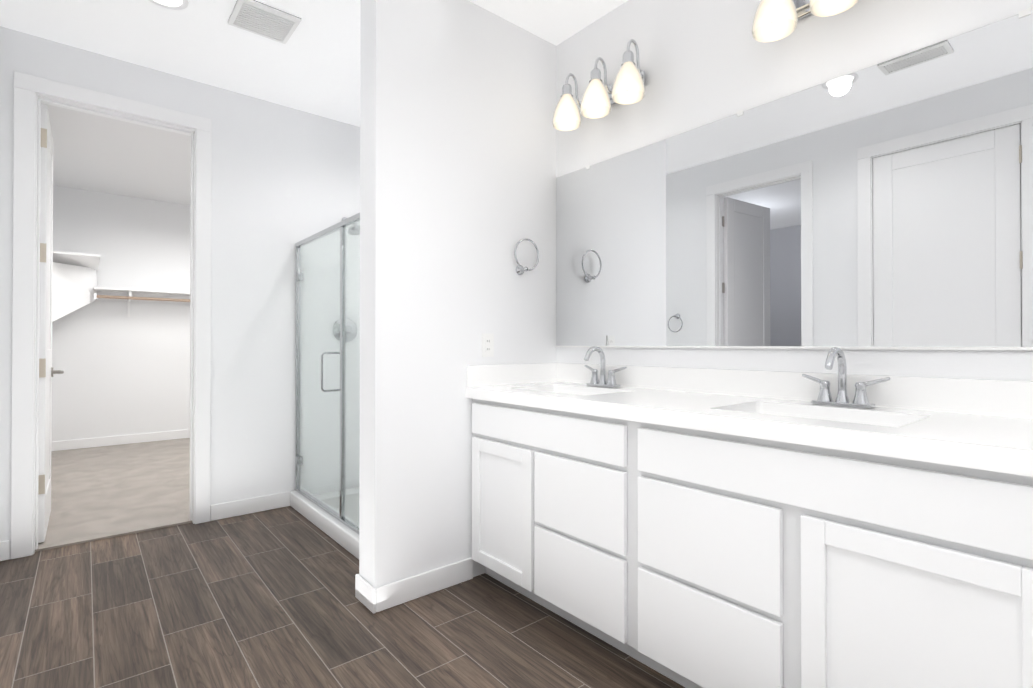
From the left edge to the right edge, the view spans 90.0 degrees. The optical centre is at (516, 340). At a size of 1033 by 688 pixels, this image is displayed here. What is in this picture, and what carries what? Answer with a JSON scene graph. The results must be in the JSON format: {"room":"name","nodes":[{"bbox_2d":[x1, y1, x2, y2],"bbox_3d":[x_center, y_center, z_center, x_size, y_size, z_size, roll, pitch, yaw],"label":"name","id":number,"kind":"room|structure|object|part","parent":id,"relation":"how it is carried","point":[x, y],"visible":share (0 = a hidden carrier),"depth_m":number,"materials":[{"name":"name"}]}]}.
{"room":"bathroom","nodes":[
{"label":"bathroom","id":0,"kind":"room"},
{"bbox_2d":[35,438,191,551],"bbox_3d":[-2.747,1.187,4.885,3.040,0.112,3.485,0,-1,-40],"label":"floor","id":1,"kind":"structure","parent":0,"point":[102,492],"depth_m":3.85,"materials":[{"name":"beige carpet"}]},
{"bbox_2d":[51,185,190,441],"bbox_3d":[-3.825,-0.223,6.186,2.800,2.750,0.120,0,-1,-40],"label":"wall","id":2,"kind":"structure","parent":0,"point":[123,374],"depth_m":5.69,"materials":[{"name":"white paint"}]},
{"bbox_2d":[52,251,101,321],"bbox_3d":[-4.200,-0.461,4.825,0.473,0.633,0.810,0,-1,-40],"label":"closet shelving","id":3,"kind":"object","parent":2,"relation":"attached to","point":[74,282],"depth_m":4.86,"materials":[{"name":"white paint"}]},
{"bbox_2d":[51,429,189,450],"bbox_3d":[-3.786,1.089,6.122,2.730,0.100,0.014,0,-1,-40],"label":"baseboard","id":4,"kind":"structure","parent":2,"relation":"attached to","point":[109,441],"depth_m":5.63,"materials":[{"name":"white paint"}]},
{"bbox_2d":[102,287,189,316],"bbox_3d":[-3.686,-0.517,6.021,2.796,0.505,0.310,0,-1,-40],"label":"closet shelving","id":5,"kind":"object","parent":2,"relation":"attached to","point":[119,294],"depth_m":5.68,"materials":[{"name":"white paint"}]},
{"bbox_3d":[-3.516,-0.395,6.157,2.356,0.264,0.281,0,-1,-40],"label":"rod","id":6,"kind":"part","parent":5,"relation":"part of","materials":[{"name":"beige"}]},
{"bbox_2d":[0,26,359,554],"bbox_3d":[-1.642,0.259,3.576,3.030,3.750,0.120,0,-1,-40],"label":"wall","id":7,"kind":"structure","parent":0,"point":[285,179],"depth_m":3.42,"materials":[{"name":"white paint"}]},
{"bbox_2d":[0,541,3,560],"bbox_3d":[-2.256,1.075,2.153,0.030,0.100,1.269,0,-1,-40],"label":"baseboard","id":8,"kind":"structure","parent":7,"relation":"attached to","point":[1,542],"depth_m":2.65,"materials":[{"name":"white paint"}]},
{"bbox_2d":[38,104,63,542],"bbox_3d":[-2.829,-0.098,3.100,0.161,2.417,0.760,0,-1,-40],"label":"closet door","id":9,"kind":"structure","parent":7,"relation":"in","point":[46,371],"depth_m":2.86,"materials":[{"name":"white paint"}]},
{"bbox_3d":[-3.003,0.202,3.307,0.161,0.062,0.136,0,-1,-40],"label":"handle","id":10,"kind":"part","parent":9,"relation":"part of","materials":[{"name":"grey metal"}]},
{"bbox_2d":[10,71,211,558],"bbox_3d":[-2.313,-0.134,3.018,0.898,2.529,0.154,0,-1,-40],"label":"door frame","id":11,"kind":"structure","parent":7,"relation":"attached to","point":[32,93],"depth_m":2.78,"materials":[{"name":"white paint"}]},
{"bbox_2d":[210,491,289,520],"bbox_3d":[-1.742,1.083,3.400,0.477,0.100,0.014,0,-1,-40],"label":"baseboard","id":12,"kind":"structure","parent":7,"relation":"attached to","point":[278,500],"depth_m":3.38,"materials":[{"name":"white paint"}]},
{"bbox_2d":[0,0,627,204],"bbox_3d":[-2.226,-1.688,1.785,6.240,0.120,8.940,0,-1,-40],"label":"ceiling","id":13,"kind":"structure","parent":0,"point":[312,65],"depth_m":2.92,"materials":[{"name":"white paint"}]},
{"bbox_2d":[148,0,188,9],"bbox_3d":[-1.657,-1.619,2.429,0.196,0.007,0.196,0,-1,-40],"label":"recessed light","id":14,"kind":"object","parent":13,"relation":"in","point":[176,4],"visible":1,"depth_m":2.48,"materials":[{"name":"white paint"}]},
{"bbox_2d":[227,0,301,44],"bbox_3d":[-1.275,-1.615,2.611,0.280,0.012,0.270,0,-1,-40],"label":"ceiling vent","id":15,"kind":"object","parent":13,"relation":"in","point":[264,20],"visible":1,"depth_m":2.60,"materials":[{"name":"grey"}]},
{"bbox_2d":[0,506,684,687],"bbox_3d":[-0.050,1.169,1.313,2.580,0.100,5.455,0,-1,-40],"label":"floor","id":16,"kind":"structure","parent":0,"point":[265,599],"depth_m":2.04,"materials":[{"name":"wood-look porcelain tile"},{"name":"grout"}]},
{"bbox_2d":[290,213,359,558],"bbox_3d":[-0.732,0.108,3.249,0.910,2.048,1.546,0,-1,-40],"label":"shower","id":17,"kind":"object","parent":16,"relation":"on","point":[334,515],"visible":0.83,"depth_m":3.12,"materials":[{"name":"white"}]},
{"bbox_3d":[-1.100,0.183,3.084,0.134,0.237,0.013,0,-1,-40],"label":"handle","id":18,"kind":"part","parent":17,"relation":"part of","materials":[{"name":"silver metal"}]},
{"bbox_2d":[466,363,1032,687],"bbox_3d":[0.658,0.618,1.826,0.596,1.010,2.088,0,-1,-40],"label":"bathroom vanity","id":19,"kind":"object","parent":16,"relation":"on","point":[703,528],"visible":0.98,"depth_m":1.45,"materials":[{"name":"white wood"}]},
{"bbox_3d":[-0.069,0.738,2.274,0.020,0.575,0.420,0,-1,-40],"label":"door","id":20,"kind":"part","parent":19,"relation":"part of","materials":[{"name":"white paint"}]},
{"bbox_3d":[0.083,0.359,2.095,0.020,0.140,0.895,0,-1,-40],"label":"panel","id":21,"kind":"part","parent":19,"relation":"part of","materials":[{"name":"white paint"}]},
{"bbox_3d":[0.224,0.886,1.922,0.020,0.275,0.455,0,-1,-40],"label":"drawer","id":22,"kind":"part","parent":19,"relation":"part of","materials":[{"name":"white paint"}]},
{"bbox_3d":[0.224,0.588,1.924,0.020,0.280,0.455,0,-1,-40],"label":"drawer","id":23,"kind":"part","parent":19,"relation":"part of","materials":[{"name":"white paint"}]},
{"bbox_3d":[0.551,0.883,1.531,0.020,0.275,0.455,0,-1,-40],"label":"drawer","id":24,"kind":"part","parent":19,"relation":"part of","materials":[{"name":"white paint"}]},
{"bbox_3d":[0.551,0.586,1.533,0.020,0.280,0.455,0,-1,-40],"label":"drawer","id":25,"kind":"part","parent":19,"relation":"part of","materials":[{"name":"white paint"}]},
{"bbox_2d":[466,363,1032,476],"bbox_3d":[0.658,0.188,1.829,0.596,0.151,2.088,0,-1,-40],"label":"countertop","id":26,"kind":"structure","parent":19,"relation":"on","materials":[{"name":"white stone"}]},
{"bbox_2d":[509,384,631,395],"bbox_3d":[0.235,0.278,2.311,0.320,0.125,0.490,0,-1,-40],"label":"sink","id":27,"kind":"object","parent":26,"relation":"in","point":[552,388],"depth_m":2.47,"materials":[{"name":"white ceramic"}]},
{"bbox_2d":[584,346,626,387],"bbox_3d":[0.373,0.120,2.427,0.154,0.191,0.256,0,-1,-40],"label":"faucet","id":28,"kind":"object","parent":26,"relation":"on","point":[603,382],"visible":1,"depth_m":2.44,"materials":[{"name":"silver metal"}]},
{"bbox_2d":[712,401,928,426],"bbox_3d":[0.885,0.273,1.534,0.320,0.125,0.490,0,-1,-40],"label":"sink","id":29,"kind":"object","parent":26,"relation":"in","point":[814,412],"depth_m":1.63,"materials":[{"name":"white ceramic"}]},
{"bbox_2d":[802,347,890,408],"bbox_3d":[1.022,0.115,1.650,0.154,0.191,0.256,0,-1,-40],"label":"faucet","id":30,"kind":"object","parent":26,"relation":"on","point":[860,399],"visible":1,"depth_m":1.67,"materials":[{"name":"silver metal"}]},
{"bbox_3d":[0.712,0.354,1.343,0.020,0.140,0.955,0,-1,-40],"label":"panel","id":31,"kind":"part","parent":19,"relation":"part of","materials":[{"name":"white paint"}]},
{"bbox_3d":[0.877,0.730,1.141,0.020,0.575,0.462,0,-1,-40],"label":"door","id":32,"kind":"part","parent":19,"relation":"part of","materials":[{"name":"white paint"}]},
{"bbox_2d":[359,0,555,587],"bbox_3d":[-0.236,-0.248,2.552,1.050,2.750,0.160,0,-1,-40],"label":"wall","id":33,"kind":"structure","parent":0,"point":[457,157],"depth_m":2.35,"materials":[{"name":"white paint"}]},
{"bbox_2d":[364,557,472,613],"bbox_3d":[-0.401,1.076,2.291,0.502,0.100,0.014,0,-1,-40],"label":"baseboard","id":34,"kind":"structure","parent":33,"relation":"attached to","point":[372,599],"depth_m":2.25,"materials":[{"name":"white paint"}]},
{"bbox_2d":[482,333,493,356],"bbox_3d":[-0.140,0.021,2.520,0.070,0.114,0.007,0,-1,-40],"label":"electrical outlet plate","id":35,"kind":"object","parent":33,"relation":"attached to","point":[487,345],"visible":1,"depth_m":2.52,"materials":[{"name":"white plastic"}]},
{"bbox_2d":[514,238,538,274],"bbox_3d":[0.042,-0.430,2.644,0.166,0.184,0.054,0,-1,-40],"label":"towel ring","id":36,"kind":"object","parent":33,"relation":"attached to","point":[520,269],"visible":1,"depth_m":2.64,"materials":[{"name":"silver metal"}]},
{"bbox_2d":[556,0,1032,380],"bbox_3d":[0.867,-0.250,2.144,0.120,2.750,5.540,0,-1,-40],"label":"wall","id":37,"kind":"structure","parent":0,"point":[703,62],"depth_m":2.06,"materials":[{"name":"white paint"}]},
{"bbox_2d":[552,39,644,130],"bbox_3d":[0.397,-1.214,2.456,0.205,0.270,0.524,0,-1,-40],"label":"sconce","id":38,"kind":"object","parent":37,"relation":"attached to","point":[599,98],"visible":1,"depth_m":2.39,"materials":[{"name":"white glass"}]},
{"bbox_2d":[556,7,1032,349],"bbox_3d":[0.924,-0.437,1.974,0.008,0.932,2.204,0,-1,-40],"label":"vanity mirror","id":39,"kind":"object","parent":37,"relation":"attached to","point":[888,204],"visible":1,"depth_m":1.77,"materials":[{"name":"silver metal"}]},
{"bbox_2d":[752,0,858,41],"bbox_3d":[1.046,-1.220,1.679,0.205,0.270,0.524,0,-1,-40],"label":"sconce","id":40,"kind":"object","parent":37,"relation":"attached to","point":[774,20],"visible":1,"depth_m":1.76,"materials":[{"name":"white glass"}]}
]}

